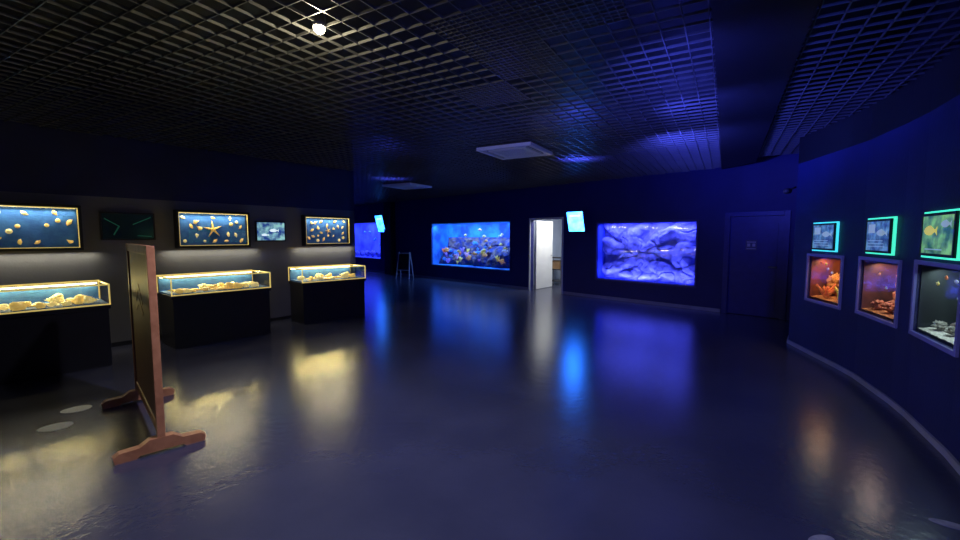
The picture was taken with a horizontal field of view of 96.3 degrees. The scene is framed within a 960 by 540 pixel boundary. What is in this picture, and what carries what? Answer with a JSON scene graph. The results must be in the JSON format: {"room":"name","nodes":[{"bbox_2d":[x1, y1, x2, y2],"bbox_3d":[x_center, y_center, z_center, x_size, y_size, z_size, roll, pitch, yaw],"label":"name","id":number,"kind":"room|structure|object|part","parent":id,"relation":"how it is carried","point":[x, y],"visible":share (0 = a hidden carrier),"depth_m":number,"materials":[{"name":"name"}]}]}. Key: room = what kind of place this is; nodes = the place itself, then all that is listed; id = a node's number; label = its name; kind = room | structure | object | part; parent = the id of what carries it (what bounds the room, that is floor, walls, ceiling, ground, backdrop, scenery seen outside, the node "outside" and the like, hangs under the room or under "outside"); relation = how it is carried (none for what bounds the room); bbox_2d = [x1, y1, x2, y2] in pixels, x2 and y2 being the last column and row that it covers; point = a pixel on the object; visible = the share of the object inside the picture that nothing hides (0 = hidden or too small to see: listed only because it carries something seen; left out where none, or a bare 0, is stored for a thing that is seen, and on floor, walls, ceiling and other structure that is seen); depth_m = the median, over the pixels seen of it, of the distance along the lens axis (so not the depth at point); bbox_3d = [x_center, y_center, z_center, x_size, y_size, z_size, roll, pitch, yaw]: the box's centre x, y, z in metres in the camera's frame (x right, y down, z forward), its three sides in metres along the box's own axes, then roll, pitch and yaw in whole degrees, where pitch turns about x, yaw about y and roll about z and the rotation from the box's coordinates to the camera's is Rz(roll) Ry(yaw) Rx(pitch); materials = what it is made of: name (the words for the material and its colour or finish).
{"room":"animal exhibit","nodes":[
{"label":"animal exhibit","id":0,"kind":"room"},
{"bbox_2d":[0,71,355,342],"bbox_3d":[-5.747,-0.646,5.639,0.150,3.600,9.745,3,6,37],"label":"wall","id":1,"kind":"structure","parent":0,"point":[33,158],"depth_m":6.53,"materials":[{"name":"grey paint"}]},
{"bbox_2d":[0,202,83,251],"bbox_3d":[-5.777,-0.536,5.380,0.118,0.600,1.180,3,6,37],"label":"display case","id":2,"kind":"object","parent":1,"relation":"attached to","point":[55,237],"visible":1,"depth_m":5.55,"materials":[{"name":"black paint"}]},
{"bbox_2d":[98,212,155,239],"bbox_3d":[-5.140,-0.637,6.284,0.040,0.400,0.640,3,6,37],"label":"screen","id":3,"kind":"object","parent":1,"relation":"attached to","point":[112,225],"visible":1,"depth_m":6.26,"materials":[{"name":"black paint"}]},
{"bbox_2d":[111,315,290,346],"bbox_3d":[-5.682,1.122,5.728,0.015,0.060,9.740,3,6,37],"label":"baseboard","id":4,"kind":"structure","parent":1,"relation":"attached to","point":[127,342],"depth_m":6.38,"materials":[{"name":"black paint"}]},
{"bbox_2d":[173,210,250,247],"bbox_3d":[-4.431,-0.677,7.169,0.118,0.600,1.115,3,6,37],"label":"display case","id":5,"kind":"object","parent":1,"relation":"attached to","point":[182,230],"visible":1,"depth_m":7.14,"materials":[{"name":"black paint"}]},
{"bbox_2d":[204,222,220,235],"bbox_3d":[-4.454,-0.688,7.180,0.031,0.288,0.293,3,6,37],"label":"starfish","id":6,"kind":"object","parent":5,"relation":"attached to","point":[212,229],"visible":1,"depth_m":7.17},
{"bbox_2d":[254,221,285,241],"bbox_3d":[-3.877,-0.715,7.967,0.040,0.370,0.560,3,6,37],"label":"screen","id":7,"kind":"object","parent":1,"relation":"attached to","point":[264,230],"visible":1,"depth_m":7.94,"materials":[{"name":"black paint"}]},
{"bbox_2d":[301,215,350,245],"bbox_3d":[-3.152,-0.811,8.869,0.118,0.600,1.077,3,6,37],"label":"display case","id":8,"kind":"object","parent":1,"relation":"attached to","point":[306,226],"visible":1,"depth_m":8.87,"materials":[{"name":"black paint"}]},
{"bbox_3d":[-3.191,-0.814,8.899,0.016,0.530,1.007,3,6,37],"label":"panel","id":9,"kind":"part","parent":8,"relation":"part of","materials":[{"name":"blue fabric"}]},
{"bbox_2d":[349,143,355,274],"bbox_3d":[-4.799,-1.065,10.928,5.000,3.600,0.120,3,6,37],"label":"wall","id":10,"kind":"structure","parent":0,"point":[350,143],"depth_m":9.43,"materials":[{"name":"blue paint"}]},
{"bbox_2d":[0,270,959,539],"bbox_3d":[-0.500,0.817,10.597,19.000,0.100,27.000,0,5,0],"label":"floor","id":11,"kind":"structure","parent":0,"point":[445,410],"depth_m":3.41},
{"bbox_2d":[37,422,72,431],"bbox_3d":[-3.570,1.318,3.615,0.220,0.002,0.171,-3,5,-34],"label":"floor sticker","id":12,"kind":"object","parent":11,"relation":"on","point":[56,426],"visible":1,"depth_m":3.62,"materials":[{"name":"white plastic"}]},
{"bbox_2d":[0,280,112,384],"bbox_3d":[-5.277,0.699,4.987,0.700,1.020,1.450,4,6,40],"label":"display case","id":13,"kind":"object","parent":11,"relation":"on","point":[59,339],"visible":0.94,"depth_m":5.01,"materials":[{"name":"black laminate"}]},
{"bbox_2d":[0,306,8,309],"bbox_3d":[-5.340,0.428,4.807,0.192,0.049,0.102,2,5,27],"label":"scallop shell","id":14,"kind":"object","parent":13,"relation":"in","point":[1,307],"visible":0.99,"depth_m":4.79,"materials":[{"name":"beige"}]},
{"bbox_2d":[9,301,30,310],"bbox_3d":[-5.155,0.413,4.801,0.135,0.131,0.202,-2,5,-24],"label":"conch shell","id":15,"kind":"object","parent":13,"relation":"in","point":[14,306],"visible":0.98,"depth_m":4.75,"materials":[{"name":"beige"}]},
{"bbox_2d":[35,302,46,308],"bbox_3d":[-5.027,0.410,4.920,0.084,0.086,0.130,-3,6,-36],"label":"conch shell","id":16,"kind":"object","parent":13,"relation":"in","point":[39,305],"visible":1,"depth_m":4.88,"materials":[{"name":"beige"}]},
{"bbox_2d":[46,302,59,306],"bbox_3d":[-5.051,0.405,5.086,0.114,0.058,0.218,-3,5,-33],"label":"scallop shell","id":17,"kind":"object","parent":13,"relation":"in","point":[51,304],"visible":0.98,"depth_m":5.05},
{"bbox_2d":[0,282,107,312],"bbox_3d":[-5.277,0.330,4.958,0.660,0.240,1.410,4,6,40],"label":"tray","id":18,"kind":"object","parent":13,"relation":"on","point":[37,292],"depth_m":5.21,"materials":[{"name":"glass"}]},
{"bbox_2d":[45,293,63,302],"bbox_3d":[-5.236,0.360,5.312,0.129,0.135,0.202,-1,5,-14],"label":"conch shell","id":19,"kind":"object","parent":13,"relation":"in","point":[58,297],"visible":0.95,"depth_m":5.30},
{"bbox_3d":[-5.277,0.320,4.957,0.700,0.260,1.450,4,6,40],"label":"frame","id":20,"kind":"part","parent":13,"relation":"part of","materials":[{"name":"gold metal"}]},
{"bbox_2d":[60,301,71,305],"bbox_3d":[-4.882,0.404,5.074,0.077,0.076,0.116,2,5,20],"label":"conch shell","id":21,"kind":"object","parent":13,"relation":"in","point":[66,303],"visible":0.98,"depth_m":5.06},
{"bbox_2d":[72,298,82,303],"bbox_3d":[-4.852,0.381,5.210,0.139,0.093,0.089,1,5,16],"label":"conch shell","id":22,"kind":"object","parent":13,"relation":"in","point":[76,300],"visible":0.99,"depth_m":5.18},
{"bbox_2d":[74,294,90,300],"bbox_3d":[-4.983,0.364,5.409,0.182,0.119,0.118,-3,5,-34],"label":"conch shell","id":23,"kind":"object","parent":13,"relation":"in","point":[79,295],"visible":0.35,"depth_m":5.37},
{"bbox_2d":[83,296,98,302],"bbox_3d":[-4.811,0.369,5.300,0.101,0.106,0.159,1,5,10],"label":"conch shell","id":24,"kind":"object","parent":13,"relation":"in","point":[87,299],"visible":0.99,"depth_m":5.26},
{"bbox_2d":[60,405,91,412],"bbox_3d":[-3.740,1.288,3.984,0.220,0.002,0.171,-3,5,-34],"label":"floor sticker","id":25,"kind":"object","parent":11,"relation":"on","point":[82,407],"visible":1,"depth_m":3.97,"materials":[{"name":"white plastic"}]},
{"bbox_2d":[101,243,205,464],"bbox_3d":[-2.850,0.549,3.645,0.560,1.530,1.424,-4,6,-44],"label":"notice board","id":26,"kind":"object","parent":11,"relation":"on","point":[141,267],"visible":1,"depth_m":3.33,"materials":[{"name":"orange wood"}]},
{"bbox_3d":[-2.850,0.480,3.639,0.024,1.250,1.294,-4,6,-44],"label":"panel","id":27,"kind":"part","parent":26,"relation":"part of","materials":[{"name":"brown wood"}]},
{"bbox_3d":[-2.850,0.515,3.642,0.050,1.460,1.414,-4,6,-44],"label":"frame","id":28,"kind":"part","parent":26,"relation":"part of","materials":[{"name":"orange wood"}]},
{"bbox_2d":[156,270,270,349],"bbox_3d":[-4.121,0.560,6.746,0.700,1.020,1.370,4,6,40],"label":"display case","id":29,"kind":"object","parent":11,"relation":"on","point":[200,317],"visible":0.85,"depth_m":6.50,"materials":[{"name":"black laminate"}]},
{"bbox_2d":[175,289,184,293],"bbox_3d":[-4.314,0.302,6.181,0.112,0.070,0.112,0,5,0],"label":"shell","id":30,"kind":"object","parent":29,"relation":"in","point":[179,291],"visible":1,"depth_m":6.15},
{"bbox_2d":[198,284,206,288],"bbox_3d":[-4.348,0.265,6.715,0.161,0.106,0.105,-1,5,-8],"label":"conch shell","id":31,"kind":"object","parent":29,"relation":"in","point":[200,286],"visible":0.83,"depth_m":6.69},
{"bbox_2d":[158,271,268,295],"bbox_3d":[-4.121,0.191,6.716,0.660,0.240,1.330,4,6,40],"label":"tray","id":32,"kind":"object","parent":29,"relation":"on","point":[166,282],"depth_m":6.69,"materials":[{"name":"glass"}]},
{"bbox_3d":[-4.121,0.181,6.716,0.700,0.260,1.370,4,6,40],"label":"frame","id":33,"kind":"part","parent":29,"relation":"part of","materials":[{"name":"gold metal"}]},
{"bbox_2d":[224,282,233,288],"bbox_3d":[-3.946,0.256,6.721,0.203,0.133,0.131,2,5,26],"label":"conch shell","id":34,"kind":"object","parent":29,"relation":"in","point":[228,285],"visible":0.96,"depth_m":6.68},
{"bbox_2d":[234,282,244,288],"bbox_3d":[-3.810,0.253,6.801,0.114,0.117,0.178,3,5,33],"label":"conch shell","id":35,"kind":"object","parent":29,"relation":"in","point":[236,285],"visible":0.99,"depth_m":6.75,"materials":[{"name":"beige"}]},
{"bbox_2d":[248,282,258,286],"bbox_3d":[-3.676,0.245,6.989,0.155,0.101,0.101,-3,6,-35],"label":"conch shell","id":36,"kind":"object","parent":29,"relation":"in","point":[254,284],"visible":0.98,"depth_m":6.97,"materials":[{"name":"beige"}]},
{"bbox_2d":[288,264,365,324],"bbox_3d":[-2.945,0.432,8.360,0.620,1.020,1.270,4,6,44],"label":"display case","id":37,"kind":"object","parent":11,"relation":"on","point":[316,300],"visible":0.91,"depth_m":8.13,"materials":[{"name":"black laminate"}]},
{"bbox_2d":[290,265,363,282],"bbox_3d":[-2.945,0.064,8.331,0.580,0.240,1.230,4,6,44],"label":"tray","id":38,"kind":"object","parent":37,"relation":"on","point":[306,271],"depth_m":8.32,"materials":[{"name":"glass"}]},
{"bbox_3d":[-2.945,0.054,8.330,0.620,0.260,1.270,4,6,44],"label":"frame","id":39,"kind":"part","parent":37,"relation":"part of","materials":[{"name":"gold metal"}]},
{"bbox_2d":[341,272,348,277],"bbox_3d":[-2.644,0.113,8.429,0.134,0.140,0.210,0,5,2],"label":"conch shell","id":40,"kind":"object","parent":37,"relation":"in","point":[345,274],"visible":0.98,"depth_m":8.41,"materials":[{"name":"beige"}]},
{"bbox_2d":[395,252,413,278],"bbox_3d":[-2.847,-0.181,16.246,0.575,1.007,0.419,1,5,17],"label":"chalkboard sign","id":41,"kind":"object","parent":11,"relation":"on","point":[403,262],"visible":0.98,"depth_m":16.15,"materials":[{"name":"brown wood"}]},
{"bbox_2d":[552,257,560,285],"bbox_3d":[2.550,0.028,14.171,0.400,0.910,0.600,-4,6,-43],"label":"storage cart","id":42,"kind":"object","parent":11,"relation":"on","point":[553,279],"visible":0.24,"depth_m":14.04,"materials":[{"name":"metal"}]},
{"bbox_2d":[552,260,560,268],"bbox_3d":[2.543,-0.182,14.162,0.320,0.268,0.420,-4,6,-43],"label":"cardboard box","id":43,"kind":"object","parent":42,"relation":"on","point":[556,264],"visible":0.64,"depth_m":14.02,"materials":[{"name":"brown cardboard"}]},
{"bbox_2d":[808,535,833,539],"bbox_3d":[1.800,1.424,2.269,0.150,0.002,0.070,-1,5,-11],"label":"floor sticker","id":44,"kind":"object","parent":11,"relation":"on","point":[815,537],"visible":1,"depth_m":2.29,"materials":[{"name":"plastic"}]},
{"bbox_2d":[928,518,959,529],"bbox_3d":[2.610,1.415,2.389,0.170,0.002,0.070,3,5,34],"label":"floor sticker","id":45,"kind":"object","parent":11,"relation":"on","point":[949,524],"visible":1,"depth_m":2.40,"materials":[{"name":"plastic"}]},
{"bbox_2d":[0,0,959,205],"bbox_3d":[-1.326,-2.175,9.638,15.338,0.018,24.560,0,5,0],"label":"ceiling","id":46,"kind":"structure","parent":0,"point":[368,196],"depth_m":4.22,"materials":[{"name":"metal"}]},
{"bbox_2d":[312,10,325,33],"bbox_3d":[-1.070,-1.641,2.860,0.090,0.138,0.090,0,5,0],"label":"ceiling spotlight","id":47,"kind":"object","parent":46,"relation":"attached to","point":[319,26],"visible":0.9,"depth_m":2.83,"materials":[{"name":"white metal"}]},
{"bbox_3d":[-1.070,-1.611,2.862,0.076,0.076,0.076,0,5,0],"label":"bulb","id":48,"kind":"part","parent":47,"relation":"part of","materials":[{"name":"white glass"}]},
{"bbox_2d":[382,182,431,189],"bbox_3d":[-1.980,-2.299,11.755,0.950,0.070,0.950,3,5,30],"label":"air conditioner","id":49,"kind":"object","parent":46,"relation":"attached to","point":[406,185],"visible":1,"depth_m":11.59,"materials":[{"name":"white plastic"}]},
{"bbox_2d":[399,186,418,187],"bbox_3d":[-1.973,-2.275,11.753,0.478,0.016,0.494,3,5,30],"label":"grille","id":50,"kind":"object","parent":49,"relation":"attached to","point":[399,186],"depth_m":11.86,"materials":[{"name":"white plastic"}]},
{"bbox_2d":[476,141,552,159],"bbox_3d":[0.570,-1.916,6.920,0.920,0.070,0.920,3,5,30],"label":"air conditioner","id":51,"kind":"object","parent":46,"relation":"attached to","point":[527,149],"visible":1,"depth_m":6.79,"materials":[{"name":"white plastic"}]},
{"bbox_2d":[498,149,532,156],"bbox_3d":[0.577,-1.893,6.918,0.463,0.016,0.478,3,5,30],"label":"grille","id":52,"kind":"object","parent":51,"relation":"attached to","point":[516,152],"depth_m":6.92,"materials":[{"name":"white plastic"}]},
{"bbox_2d":[534,219,561,284],"bbox_3d":[2.801,-0.806,13.368,2.550,2.700,2.390,-4,6,-43],"label":"wall","id":53,"kind":"structure","parent":0,"point":[557,223],"depth_m":14.73,"materials":[{"name":"white paint"}]},
{"bbox_2d":[535,221,552,288],"bbox_3d":[1.984,-0.469,13.164,0.091,2.040,0.950,4,6,39],"label":"door","id":54,"kind":"structure","parent":53,"relation":"in","point":[544,229],"depth_m":13.12,"materials":[{"name":"metal"}]},
{"bbox_2d":[354,128,799,319],"bbox_3d":[-0.577,-1.380,14.915,0.150,3.600,19.850,-4,6,-43],"label":"wall","id":55,"kind":"structure","parent":0,"point":[705,195],"depth_m":10.78,"materials":[{"name":"blue paint"}]},
{"bbox_2d":[355,222,380,259],"bbox_3d":[-5.173,-1.392,20.151,0.740,1.670,3.220,-4,6,-43],"label":"aquarium","id":56,"kind":"object","parent":55,"relation":"attached to","point":[363,241],"visible":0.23,"depth_m":20.85,"materials":[{"name":"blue glass"}]},
{"bbox_2d":[370,250,375,256],"bbox_3d":[-5.004,-0.771,20.081,0.281,0.329,0.328,-2,5,-27],"label":"rock","id":57,"kind":"object","parent":56,"relation":"on","point":[372,253],"visible":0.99,"depth_m":20.00,"materials":[{"name":"stone"}]},
{"bbox_2d":[374,215,384,231],"bbox_3d":[-4.181,-1.957,18.179,0.295,0.736,0.620,-4,6,-43],"label":"screen","id":58,"kind":"object","parent":55,"relation":"attached to","point":[379,219],"visible":0.98,"depth_m":18.14,"materials":[{"name":"black paint"}]},
{"bbox_2d":[383,202,395,274],"bbox_3d":[-3.775,-1.320,17.995,0.249,2.995,0.500,-4,6,-43],"label":"trim","id":59,"kind":"structure","parent":55,"relation":"attached to","point":[389,207],"depth_m":17.86,"materials":[{"name":"black paint"}]},
{"bbox_2d":[356,268,527,289],"bbox_3d":[-2.988,0.190,17.453,0.020,0.070,12.840,-4,6,-43],"label":"baseboard","id":60,"kind":"structure","parent":55,"relation":"attached to","point":[465,281],"depth_m":15.11,"materials":[{"name":"paint"}]},
{"bbox_2d":[431,220,510,271],"bbox_3d":[-0.147,-0.873,14.975,0.840,1.590,4.025,-4,6,-43],"label":"aquarium","id":61,"kind":"object","parent":55,"relation":"attached to","point":[450,235],"visible":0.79,"depth_m":15.32,"materials":[{"name":"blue glass"}]},
{"bbox_2d":[528,217,563,293],"bbox_3d":[1.927,-0.434,12.347,0.180,2.120,1.220,-4,6,-43],"label":"trim","id":62,"kind":"structure","parent":55,"relation":"attached to","point":[549,218],"depth_m":12.08,"materials":[{"name":"white plastic"}]},
{"bbox_2d":[566,210,585,231],"bbox_3d":[2.529,-1.264,11.221,0.269,0.552,0.520,-4,6,-43],"label":"screen","id":63,"kind":"object","parent":55,"relation":"attached to","point":[575,219],"visible":1,"depth_m":11.17,"materials":[{"name":"black paint"}]},
{"bbox_2d":[563,291,719,311],"bbox_3d":[3.673,0.741,10.486,0.020,0.070,3.990,-4,6,-43],"label":"baseboard","id":64,"kind":"structure","parent":55,"relation":"attached to","point":[564,292],"depth_m":10.19,"materials":[{"name":"paint"}]},
{"bbox_2d":[595,219,698,287],"bbox_3d":[4.018,-0.434,10.372,0.490,1.500,2.495,-4,6,-43],"label":"aquarium","id":65,"kind":"object","parent":55,"relation":"attached to","point":[652,252],"visible":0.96,"depth_m":10.34,"materials":[{"name":"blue glass"}]},
{"bbox_2d":[727,215,783,318],"bbox_3d":[5.459,-0.072,8.560,0.116,1.985,0.920,-4,6,-43],"label":"door","id":66,"kind":"structure","parent":55,"relation":"in","point":[754,277],"depth_m":8.55,"materials":[{"name":"metal"}]},
{"bbox_2d":[745,240,756,249],"bbox_3d":[5.413,-0.498,8.580,0.008,0.200,0.200,-4,6,-43],"label":"door sign","id":67,"kind":"object","parent":66,"relation":"attached to","point":[750,244],"visible":1,"depth_m":8.58,"materials":[{"name":"white plastic"}]},
{"bbox_2d":[721,210,790,319],"bbox_3d":[5.491,-0.117,8.588,0.145,2.080,1.120,-4,6,-43],"label":"trim","id":68,"kind":"structure","parent":55,"relation":"attached to","point":[787,214],"depth_m":8.31,"materials":[{"name":"wood"}]},
{"bbox_2d":[711,0,819,168],"bbox_3d":[2.189,-1.760,3.414,0.550,0.230,12.297,3,5,30],"label":"ceiling","id":69,"kind":"structure","parent":55,"relation":"attached to","point":[758,43],"depth_m":3.41,"materials":[{"name":"black paint"}]},
{"bbox_2d":[788,95,959,462],"bbox_3d":[3.655,0.009,3.434,0.920,2.640,10.013,2,5,27],"label":"wall","id":70,"kind":"structure","parent":0,"point":[908,171],"depth_m":4.20,"materials":[{"name":"blue paint"}]},
{"bbox_2d":[783,186,795,193],"bbox_3d":[4.913,-1.265,6.823,0.135,0.136,0.288,4,6,44],"label":"security camera","id":71,"kind":"object","parent":70,"relation":"attached to","point":[787,190],"visible":1,"depth_m":6.75,"materials":[{"name":"black plastic"}]},
{"bbox_2d":[804,253,843,309],"bbox_3d":[4.620,0.128,5.492,0.440,0.650,0.829,1,5,13],"label":"aquarium","id":72,"kind":"object","parent":70,"relation":"attached to","point":[819,273],"visible":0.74,"depth_m":5.83,"materials":[{"name":"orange glass"}]},
{"bbox_2d":[815,284,836,297],"bbox_3d":[4.520,0.276,5.633,0.114,0.206,0.224,-4,6,-40],"label":"branching coral","id":73,"kind":"object","parent":72,"relation":"in","point":[827,291],"visible":0.98,"depth_m":5.61},
{"bbox_2d":[826,273,839,295],"bbox_3d":[4.701,0.192,5.687,0.166,0.322,0.272,1,5,13],"label":"coral","id":74,"kind":"object","parent":72,"relation":"on","point":[831,280],"visible":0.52,"depth_m":5.67},
{"bbox_2d":[811,221,839,251],"bbox_3d":[4.402,-0.425,5.499,0.042,0.372,0.552,1,5,13],"label":"screen","id":75,"kind":"object","parent":70,"relation":"attached to","point":[825,235],"visible":1,"depth_m":5.44,"materials":[{"name":"black paint"}]},
{"bbox_2d":[822,231,831,236],"bbox_3d":[4.365,-0.452,5.413,0.002,0.072,0.220,1,5,13],"label":"picture","id":76,"kind":"object","parent":75,"relation":"attached to","point":[824,233],"depth_m":5.41},
{"bbox_2d":[787,335,959,474],"bbox_3d":[3.133,1.343,2.971,0.555,0.055,8.599,2,5,23],"label":"baseboard","id":77,"kind":"structure","parent":70,"relation":"attached to","point":[949,457],"depth_m":3.95,"materials":[{"name":"paint"}]},
{"bbox_2d":[854,256,902,327],"bbox_3d":[4.270,0.203,4.344,0.440,0.640,0.891,2,5,22],"label":"aquarium","id":78,"kind":"object","parent":70,"relation":"attached to","point":[874,284],"visible":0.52,"depth_m":4.70,"materials":[{"name":"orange glass"}]},
{"bbox_2d":[870,299,884,309],"bbox_3d":[4.277,0.372,4.608,0.126,0.112,0.154,2,5,22],"label":"rock","id":79,"kind":"object","parent":78,"relation":"on","point":[877,304],"visible":0.91,"depth_m":4.60,"materials":[{"name":"brown stone"}]},
{"bbox_2d":[881,302,894,313],"bbox_3d":[4.183,0.388,4.393,0.132,0.114,0.153,2,5,22],"label":"rock","id":80,"kind":"object","parent":78,"relation":"on","point":[889,307],"visible":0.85,"depth_m":4.38,"materials":[{"name":"stone"}]},
{"bbox_2d":[884,275,896,303],"bbox_3d":[4.297,0.259,4.321,0.177,0.436,0.678,2,5,22],"label":"driftwood","id":81,"kind":"object","parent":78,"relation":"on","point":[893,293],"visible":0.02,"depth_m":4.52,"materials":[{"name":"brown wood"}]},
{"bbox_2d":[798,0,959,163],"bbox_3d":[3.655,-1.785,3.292,0.920,0.960,10.013,2,5,27],"label":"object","id":82,"kind":"structure","parent":70,"relation":"attached to","point":[940,84],"depth_m":4.25,"materials":[{"name":"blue paint"}]},
{"bbox_2d":[864,216,897,255],"bbox_3d":[4.055,-0.345,4.367,0.042,0.372,0.562,2,5,22],"label":"screen","id":83,"kind":"object","parent":70,"relation":"attached to","point":[880,233],"visible":1,"depth_m":4.30,"materials":[{"name":"black paint"}]},
{"bbox_2d":[877,229,886,235],"bbox_3d":[4.006,-0.373,4.287,0.003,0.072,0.220,2,5,22],"label":"picture","id":84,"kind":"object","parent":83,"relation":"attached to","point":[881,232],"depth_m":4.29},
{"bbox_2d":[908,260,959,357],"bbox_3d":[3.760,0.272,3.284,0.440,0.650,0.871,3,5,29],"label":"aquarium","id":85,"kind":"object","parent":70,"relation":"attached to","point":[940,302],"visible":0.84,"depth_m":3.63,"materials":[{"name":"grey glass"}]},
{"bbox_2d":[930,320,947,330],"bbox_3d":[3.795,0.459,3.554,0.099,0.086,0.115,3,5,29],"label":"rock","id":86,"kind":"object","parent":85,"relation":"on","point":[940,325],"visible":0.98,"depth_m":3.54,"materials":[{"name":"grey stone"}]},
{"bbox_2d":[944,326,954,335],"bbox_3d":[3.678,0.476,3.344,0.094,0.084,0.122,3,5,29],"label":"rock","id":87,"kind":"object","parent":85,"relation":"on","point":[951,329],"visible":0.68,"depth_m":3.33,"materials":[{"name":"grey stone"}]},
{"bbox_2d":[919,208,959,260],"bbox_3d":[3.545,-0.272,3.316,0.042,0.372,0.632,3,5,29],"label":"screen","id":88,"kind":"object","parent":70,"relation":"attached to","point":[940,230],"visible":1,"depth_m":3.26,"materials":[{"name":"black paint"}]},
{"bbox_2d":[924,225,937,234],"bbox_3d":[3.588,-0.315,3.425,0.003,0.079,0.242,3,5,29],"label":"picture","id":89,"kind":"object","parent":88,"relation":"attached to","point":[929,230],"depth_m":3.42},
{"bbox_2d":[941,220,951,226],"bbox_3d":[3.458,-0.345,3.188,0.003,0.058,0.176,3,5,29],"label":"picture","id":90,"kind":"object","parent":88,"relation":"attached to","point":[945,223],"depth_m":3.18}
]}

